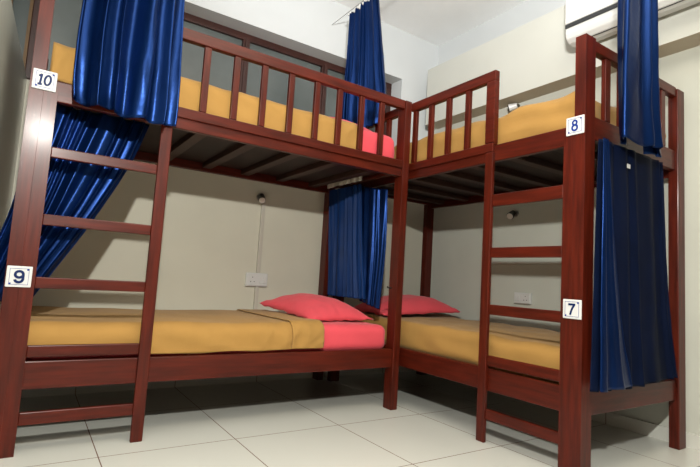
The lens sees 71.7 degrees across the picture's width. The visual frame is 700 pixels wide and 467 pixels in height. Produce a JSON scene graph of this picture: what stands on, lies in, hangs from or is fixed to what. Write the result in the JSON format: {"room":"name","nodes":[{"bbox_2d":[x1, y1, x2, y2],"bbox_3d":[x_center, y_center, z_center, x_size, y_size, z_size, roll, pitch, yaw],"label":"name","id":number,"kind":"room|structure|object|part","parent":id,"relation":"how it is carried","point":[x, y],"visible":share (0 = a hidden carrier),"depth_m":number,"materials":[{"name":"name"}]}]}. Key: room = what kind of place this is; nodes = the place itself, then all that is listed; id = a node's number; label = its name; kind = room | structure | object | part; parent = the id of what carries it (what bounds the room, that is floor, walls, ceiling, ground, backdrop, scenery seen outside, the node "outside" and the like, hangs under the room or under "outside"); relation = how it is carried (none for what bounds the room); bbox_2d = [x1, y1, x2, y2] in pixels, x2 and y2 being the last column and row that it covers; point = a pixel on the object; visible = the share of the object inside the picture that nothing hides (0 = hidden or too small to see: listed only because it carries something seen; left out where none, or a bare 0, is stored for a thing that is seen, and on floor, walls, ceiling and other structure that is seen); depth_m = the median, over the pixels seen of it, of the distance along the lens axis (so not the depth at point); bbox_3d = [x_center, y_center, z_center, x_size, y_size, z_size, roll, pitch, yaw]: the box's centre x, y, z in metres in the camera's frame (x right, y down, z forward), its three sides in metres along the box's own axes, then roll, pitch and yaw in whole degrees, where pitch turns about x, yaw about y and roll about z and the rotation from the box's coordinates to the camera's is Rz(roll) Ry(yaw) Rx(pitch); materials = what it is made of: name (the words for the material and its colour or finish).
{"room":"dormitory","nodes":[
{"label":"dormitory","id":0,"kind":"room"},
{"bbox_2d":[0,0,26,230],"bbox_3d":[-1.565,-0.062,1.812,0.300,1.830,2.019,7,-6,-30],"label":"wall","id":1,"kind":"structure","parent":0,"point":[13,79],"depth_m":2.30,"materials":[{"name":"paint"}]},
{"bbox_2d":[0,0,438,312],"bbox_3d":[-0.801,-0.473,3.698,3.950,3.100,0.250,7,-7,-33],"label":"wall","id":2,"kind":"structure","parent":0,"point":[210,235],"depth_m":3.53,"materials":[{"name":"beige paint"}]},
{"bbox_2d":[13,0,391,134],"bbox_3d":[-0.864,-1.161,3.754,2.945,0.810,0.092,7,-7,-33],"label":"window","id":3,"kind":"structure","parent":2,"relation":"in","point":[66,16],"depth_m":3.70,"materials":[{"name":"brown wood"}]},
{"bbox_3d":[-2.045,-1.307,2.980,0.106,0.700,0.008,7,-7,-33],"label":"pane","id":4,"kind":"part","parent":3,"relation":"part of","materials":[{"name":"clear glass"}]},
{"bbox_3d":[-1.681,-1.262,3.220,0.602,0.700,0.008,7,-7,-33],"label":"pane","id":5,"kind":"part","parent":3,"relation":"part of","materials":[{"name":"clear glass"}]},
{"bbox_3d":[-1.126,-1.193,3.587,0.624,0.700,0.008,7,-7,-33],"label":"pane","id":6,"kind":"part","parent":3,"relation":"part of","materials":[{"name":"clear glass"}]},
{"bbox_3d":[-0.549,-1.121,3.967,0.654,0.700,0.008,7,-7,-33],"label":"pane","id":7,"kind":"part","parent":3,"relation":"part of","materials":[{"name":"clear glass"}]},
{"bbox_3d":[0.039,-1.047,4.356,0.652,0.700,0.008,7,-7,-33],"label":"pane","id":8,"kind":"part","parent":3,"relation":"part of","materials":[{"name":"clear glass"}]},
{"bbox_2d":[21,366,415,397],"bbox_3d":[-0.701,1.039,3.523,3.138,0.075,0.012,7,-7,-33],"label":"baseboard","id":9,"kind":"structure","parent":2,"relation":"attached to","point":[212,381],"depth_m":3.25,"materials":[{"name":"wood"}]},
{"bbox_2d":[245,272,267,286],"bbox_3d":[-0.685,0.340,3.561,0.168,0.098,0.032,7,-7,-33],"label":"socket","id":10,"kind":"object","parent":2,"relation":"attached to","point":[251,279],"visible":1,"depth_m":3.55,"materials":[{"name":"grey plastic"}]},
{"bbox_2d":[253,201,265,308],"bbox_3d":[-0.684,0.377,3.566,0.028,1.249,0.022,7,-7,-33],"label":"cable trunking","id":11,"kind":"object","parent":2,"relation":"attached to","point":[262,214],"visible":0.56,"depth_m":3.58,"materials":[{"name":"beige plastic"}]},
{"bbox_2d":[257,193,265,202],"bbox_3d":[-0.656,-0.259,3.574,0.058,0.075,0.097,7,-7,-33],"label":"reading lamp","id":12,"kind":"object","parent":2,"relation":"attached to","point":[261,197],"visible":1,"depth_m":3.55,"materials":[{"name":"silver metal"}]},
{"bbox_2d":[332,0,363,24],"bbox_3d":[0.224,-1.775,3.492,0.006,0.006,1.350,7,-7,-33],"label":"wire","id":13,"kind":"object","parent":2,"relation":"attached to","point":[363,0],"visible":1,"depth_m":3.84,"materials":[{"name":"silver metal"}]},
{"bbox_2d":[342,0,385,127],"bbox_3d":[0.110,-1.255,3.561,0.070,1.020,0.553,7,-6,-31],"label":"curtain","id":14,"kind":"object","parent":13,"relation":"hanging from","point":[365,67],"visible":0.75,"depth_m":3.56,"materials":[{"name":"blue fabric"}]},
{"bbox_2d":[0,371,699,466],"bbox_3d":[0.593,0.894,0.280,5.000,0.100,7.350,7,-7,-33],"label":"floor","id":15,"kind":"structure","parent":0,"point":[305,422],"depth_m":2.49,"materials":[{"name":"tile"}]},
{"bbox_2d":[0,0,411,458],"bbox_3d":[-0.771,0.028,2.918,2.054,1.960,0.984,7,-7,-33],"label":"bunk bed","id":16,"kind":"object","parent":15,"relation":"on","point":[201,141],"visible":0.86,"depth_m":2.31,"materials":[{"name":"brown wood"}]},
{"bbox_3d":[-1.331,0.173,1.950,0.087,0.084,0.007,7,-7,-33],"label":"number plate","id":17,"kind":"part","parent":16,"relation":"part of","materials":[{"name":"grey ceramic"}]},
{"bbox_3d":[-1.357,-0.096,2.000,0.052,1.960,0.079,7,-7,-33],"label":"post","id":18,"kind":"part","parent":16,"relation":"part of","materials":[{"name":"brown wood"}]},
{"bbox_3d":[-1.278,-0.642,2.031,0.087,0.084,0.007,7,-7,-33],"label":"number plate","id":19,"kind":"part","parent":16,"relation":"part of","materials":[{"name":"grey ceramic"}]},
{"bbox_2d":[0,104,149,301],"bbox_3d":[-1.241,-0.115,2.182,0.563,0.906,0.056,7,-7,-33],"label":"curtain","id":20,"kind":"object","parent":16,"relation":"hanging from","point":[74,189],"visible":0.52,"depth_m":2.20,"materials":[{"name":"blue fabric"}]},
{"bbox_2d":[25,313,384,359],"bbox_3d":[-0.798,0.573,2.864,1.936,0.167,0.862,7,-7,-33],"label":"mattress","id":21,"kind":"object","parent":16,"relation":"on","point":[345,334],"visible":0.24,"depth_m":2.87,"materials":[{"name":"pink fabric"}]},
{"bbox_2d":[27,306,324,353],"bbox_3d":[-0.996,0.524,2.728,1.447,0.164,0.916,7,-7,-33],"label":"bedspread","id":22,"kind":"object","parent":21,"relation":"on","point":[174,331],"visible":0.92,"depth_m":2.44,"materials":[{"name":"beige fabric"}]},
{"bbox_2d":[260,293,374,320],"bbox_3d":[-0.230,0.484,3.268,0.520,0.150,0.620,8,-7,-41],"label":"pillow","id":23,"kind":"object","parent":21,"relation":"on","point":[310,306],"visible":1,"depth_m":3.10,"materials":[{"name":"pink fabric"}]},
{"bbox_3d":[-0.561,0.672,2.478,1.951,0.113,0.032,7,-7,-33],"label":"rail","id":24,"kind":"part","parent":16,"relation":"part of","materials":[{"name":"brown wood"}]},
{"bbox_2d":[59,81,394,157],"bbox_3d":[-0.727,-0.617,2.983,1.939,0.209,0.852,7,-7,-33],"label":"mattress","id":25,"kind":"object","parent":16,"relation":"on","point":[369,138],"visible":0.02,"depth_m":3.06,"materials":[{"name":"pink fabric"}]},
{"bbox_2d":[50,42,356,148],"bbox_3d":[-0.858,-0.654,2.891,1.618,0.194,0.896,7,-7,-33],"label":"bedspread","id":26,"kind":"object","parent":25,"relation":"on","point":[63,57],"visible":0.34,"depth_m":2.57,"materials":[{"name":"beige fabric"}]},
{"bbox_2d":[331,117,371,131],"bbox_3d":[-0.158,-0.714,3.389,0.520,0.128,0.620,8,-7,-38],"label":"pillow","id":27,"kind":"object","parent":25,"relation":"on","point":[331,117],"visible":0.02,"depth_m":3.24,"materials":[{"name":"pink fabric"}]},
{"bbox_3d":[-0.489,-0.511,2.592,1.951,0.090,0.032,7,-7,-33],"label":"rail","id":28,"kind":"part","parent":16,"relation":"part of","materials":[{"name":"brown wood"}]},
{"bbox_3d":[-0.995,-0.469,3.349,1.951,0.090,0.035,7,-7,-33],"label":"rail","id":29,"kind":"part","parent":16,"relation":"part of","materials":[{"name":"brown wood"}]},
{"bbox_3d":[-0.273,-0.717,2.737,1.470,0.450,0.040,7,-7,-33],"label":"guard rail","id":30,"kind":"part","parent":16,"relation":"part of","materials":[{"name":"brown wood"}]},
{"bbox_3d":[-0.202,0.321,3.826,0.052,1.620,0.079,7,-7,-33],"label":"post","id":31,"kind":"part","parent":16,"relation":"part of","materials":[{"name":"brown wood"}]},
{"bbox_2d":[327,176,387,308],"bbox_3d":[0.002,0.053,3.441,0.072,0.903,0.702,8,-7,-36],"label":"curtain","id":32,"kind":"object","parent":16,"relation":"hanging from","point":[357,235],"visible":1,"depth_m":3.37,"materials":[{"name":"blue fabric"}]},
{"bbox_3d":[0.130,0.073,3.283,0.038,0.850,0.300,8,-7,-41],"label":"panel","id":33,"kind":"part","parent":32,"relation":"part of","materials":[{"name":"blue fabric"}]},
{"bbox_3d":[0.086,-0.417,3.520,0.032,0.090,0.817,7,-7,-33],"label":"rail","id":34,"kind":"part","parent":16,"relation":"part of","materials":[{"name":"brown wood"}]},
{"bbox_3d":[0.214,-0.649,3.380,0.040,0.358,0.421,7,-7,-33],"label":"head guard rail","id":35,"kind":"part","parent":16,"relation":"part of","materials":[{"name":"brown wood"}]},
{"bbox_3d":[0.305,0.112,3.098,0.052,1.958,0.079,7,-7,-33],"label":"post","id":36,"kind":"part","parent":16,"relation":"part of","materials":[{"name":"brown wood"}]},
{"bbox_2d":[327,33,685,466],"bbox_3d":[0.856,0.154,3.236,0.995,1.967,2.050,7,-7,-33],"label":"bunk bed","id":37,"kind":"object","parent":15,"relation":"on","point":[558,164],"visible":0.77,"depth_m":2.47,"materials":[{"name":"brown wood"}]},
{"bbox_3d":[-0.082,0.336,3.803,0.079,1.600,0.052,7,-7,-33],"label":"post","id":38,"kind":"part","parent":37,"relation":"part of","materials":[{"name":"brown wood"}]},
{"bbox_3d":[0.342,-0.344,4.117,0.828,0.090,0.032,7,-7,-33],"label":"rail","id":39,"kind":"part","parent":37,"relation":"part of","materials":[{"name":"brown wood"}]},
{"bbox_3d":[0.672,0.420,4.301,0.079,1.620,0.052,7,-7,-33],"label":"post","id":40,"kind":"part","parent":37,"relation":"part of","materials":[{"name":"brown wood"}]},
{"bbox_3d":[0.603,-0.650,2.921,0.042,0.459,0.695,7,-7,-33],"label":"guard rail","id":41,"kind":"part","parent":37,"relation":"part of","materials":[{"name":"brown wood"}]},
{"bbox_3d":[0.508,-0.407,3.035,0.032,0.090,1.947,7,-7,-33],"label":"rail","id":42,"kind":"part","parent":37,"relation":"part of","materials":[{"name":"brown wood"}]},
{"bbox_2d":[361,312,559,383],"bbox_3d":[0.822,0.691,3.191,0.893,0.191,1.938,7,-7,-33],"label":"blanket","id":43,"kind":"object","parent":37,"relation":"on","point":[446,336],"visible":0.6,"depth_m":2.79,"materials":[{"name":"beige fabric"}]},
{"bbox_2d":[354,295,459,315],"bbox_3d":[0.437,0.553,3.800,0.813,0.150,0.464,7,-7,-33],"label":"pillow","id":44,"kind":"object","parent":43,"relation":"on","point":[411,304],"visible":0.78,"depth_m":3.66,"materials":[{"name":"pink fabric"}]},
{"bbox_3d":[0.436,0.775,2.921,0.032,0.113,1.947,7,-7,-33],"label":"rail","id":45,"kind":"part","parent":37,"relation":"part of","materials":[{"name":"brown wood"}]},
{"bbox_2d":[394,91,665,163],"bbox_3d":[0.897,-0.513,3.305,0.899,0.261,1.956,7,-7,-33],"label":"mattress","id":46,"kind":"object","parent":37,"relation":"on","point":[529,120],"visible":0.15,"depth_m":2.54,"materials":[{"name":"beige fabric"}]},
{"bbox_3d":[1.274,-0.312,3.541,0.035,0.090,1.947,7,-7,-33],"label":"rail","id":47,"kind":"part","parent":37,"relation":"part of","materials":[{"name":"brown wood"}]},
{"bbox_3d":[0.975,0.332,2.126,0.007,0.084,0.087,7,-7,-33],"label":"number plate","id":48,"kind":"part","parent":37,"relation":"part of","materials":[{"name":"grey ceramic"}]},
{"bbox_3d":[1.025,-0.491,2.205,0.007,0.084,0.087,7,-7,-33],"label":"number plate","id":49,"kind":"part","parent":37,"relation":"part of","materials":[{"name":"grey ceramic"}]},
{"bbox_3d":[1.037,0.065,2.159,0.079,1.960,0.052,7,-7,-33],"label":"post","id":50,"kind":"part","parent":37,"relation":"part of","materials":[{"name":"brown wood"}]},
{"bbox_3d":[1.370,0.785,2.348,0.828,0.105,0.032,7,-7,-33],"label":"rail","id":51,"kind":"part","parent":37,"relation":"part of","materials":[{"name":"brown wood"}]},
{"bbox_2d":[590,138,677,391],"bbox_3d":[1.354,0.157,2.285,0.798,1.108,0.072,8,-7,-37],"label":"curtain","id":52,"kind":"object","parent":37,"relation":"hanging from","point":[632,345],"visible":1,"depth_m":2.24,"materials":[{"name":"blue fabric"}]},
{"bbox_3d":[1.445,-0.446,2.466,0.828,0.110,0.032,7,-7,-33],"label":"rail","id":53,"kind":"part","parent":37,"relation":"part of","materials":[{"name":"brown wood"}]},
{"bbox_3d":[1.471,-0.833,2.499,0.828,0.053,0.036,7,-7,-33],"label":"guard rail","id":54,"kind":"part","parent":37,"relation":"part of","materials":[{"name":"brown wood"}]},
{"bbox_3d":[1.790,0.164,2.656,0.079,1.950,0.052,7,-7,-33],"label":"post","id":55,"kind":"part","parent":37,"relation":"part of","materials":[{"name":"brown wood"}]},
{"bbox_2d":[333,0,526,45],"bbox_3d":[0.780,-2.281,0.641,5.050,0.100,7.450,7,-7,-33],"label":"ceiling","id":56,"kind":"structure","parent":0,"point":[437,22],"depth_m":4.18,"materials":[{"name":"paint"}]},
{"bbox_3d":[-0.402,-1.995,2.605,1.900,0.236,0.022,7,-7,-33],"label":"track","id":57,"kind":"object","parent":56,"relation":"hanging from","visible":0},
{"bbox_2d":[73,0,184,126],"bbox_3d":[-0.933,-1.220,2.191,0.442,1.440,0.129,7,-7,-33],"label":"curtain","id":58,"kind":"object","parent":57,"relation":"hanging from","point":[128,53],"visible":1,"depth_m":2.12,"materials":[{"name":"blue fabric"}]},
{"bbox_3d":[1.544,-1.889,2.466,0.800,0.236,0.022,7,-7,-33],"label":"track","id":59,"kind":"object","parent":56,"relation":"hanging from","visible":0},
{"bbox_2d":[617,0,663,157],"bbox_3d":[1.404,-1.084,2.317,0.402,1.402,0.109,7,-7,-33],"label":"curtain","id":60,"kind":"object","parent":59,"relation":"hanging from","point":[637,20],"visible":1,"depth_m":2.21,"materials":[{"name":"blue fabric"}]},
{"bbox_2d":[438,0,565,64],"bbox_3d":[2.849,-1.562,1.832,0.160,0.850,7.000,7,-7,-33],"label":"wall","id":61,"kind":"structure","parent":0,"point":[527,11],"depth_m":4.13,"materials":[{"name":"white paint"}]},
{"bbox_2d":[425,2,699,128],"bbox_3d":[2.706,-1.387,1.643,0.250,0.520,6.860,7,-7,-33],"label":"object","id":62,"kind":"structure","parent":61,"relation":"attached to","point":[534,59],"depth_m":3.53,"materials":[{"name":"beige paint"}]},
{"bbox_2d":[565,0,699,47],"bbox_3d":[1.677,-1.388,2.784,0.204,0.355,0.838,7,-7,-33],"label":"air conditioner","id":63,"kind":"object","parent":61,"relation":"attached to","point":[596,18],"visible":0.72,"depth_m":2.92,"materials":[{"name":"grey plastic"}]},
{"bbox_3d":[1.601,-1.446,2.736,0.012,0.218,0.828,7,-7,-33],"label":"panel","id":64,"kind":"part","parent":63,"relation":"part of","materials":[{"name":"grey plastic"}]},
{"bbox_2d":[429,46,699,434],"bbox_3d":[1.478,0.073,3.474,0.200,2.250,2.600,7,-7,-33],"label":"wall","id":65,"kind":"structure","parent":0,"point":[456,267],"depth_m":3.43,"materials":[{"name":"grey paint"}]},
{"bbox_2d":[506,210,518,218],"bbox_3d":[1.219,-0.140,3.632,0.099,0.072,0.055,7,-7,-33],"label":"reading lamp","id":66,"kind":"object","parent":65,"relation":"attached to","point":[511,214],"visible":1,"depth_m":3.61,"materials":[{"name":"silver metal"}]},
{"bbox_2d":[508,103,519,110],"bbox_3d":[1.258,-0.973,3.735,0.093,0.062,0.078,7,-7,-33],"label":"reading lamp","id":67,"kind":"object","parent":65,"relation":"attached to","point":[513,106],"visible":0.81,"depth_m":3.71,"materials":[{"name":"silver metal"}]},
{"bbox_2d":[514,292,531,304],"bbox_3d":[1.254,0.472,3.525,0.032,0.080,0.140,7,-7,-33],"label":"socket","id":68,"kind":"object","parent":65,"relation":"attached to","point":[520,298],"visible":1,"depth_m":3.51,"materials":[{"name":"grey plastic"}]},
{"bbox_2d":[492,261,593,264],"bbox_3d":[1.440,0.201,3.303,0.022,0.022,1.170,7,-7,-33],"label":"cable trunking","id":69,"kind":"object","parent":65,"relation":"attached to","point":[493,262],"visible":0.5,"depth_m":3.49,"materials":[{"name":"beige paint"}]},
{"bbox_3d":[3.418,-0.089,0.565,0.200,2.250,4.400,7,-7,-33],"label":"wall","id":70,"kind":"structure","parent":0,"visible":0},
{"bbox_2d":[591,412,699,450],"bbox_3d":[2.543,1.041,1.483,0.012,0.075,7.000,7,-7,-33],"label":"baseboard","id":71,"kind":"structure","parent":70,"relation":"attached to","point":[642,427],"depth_m":2.78,"materials":[{"name":"tile"}]}
]}

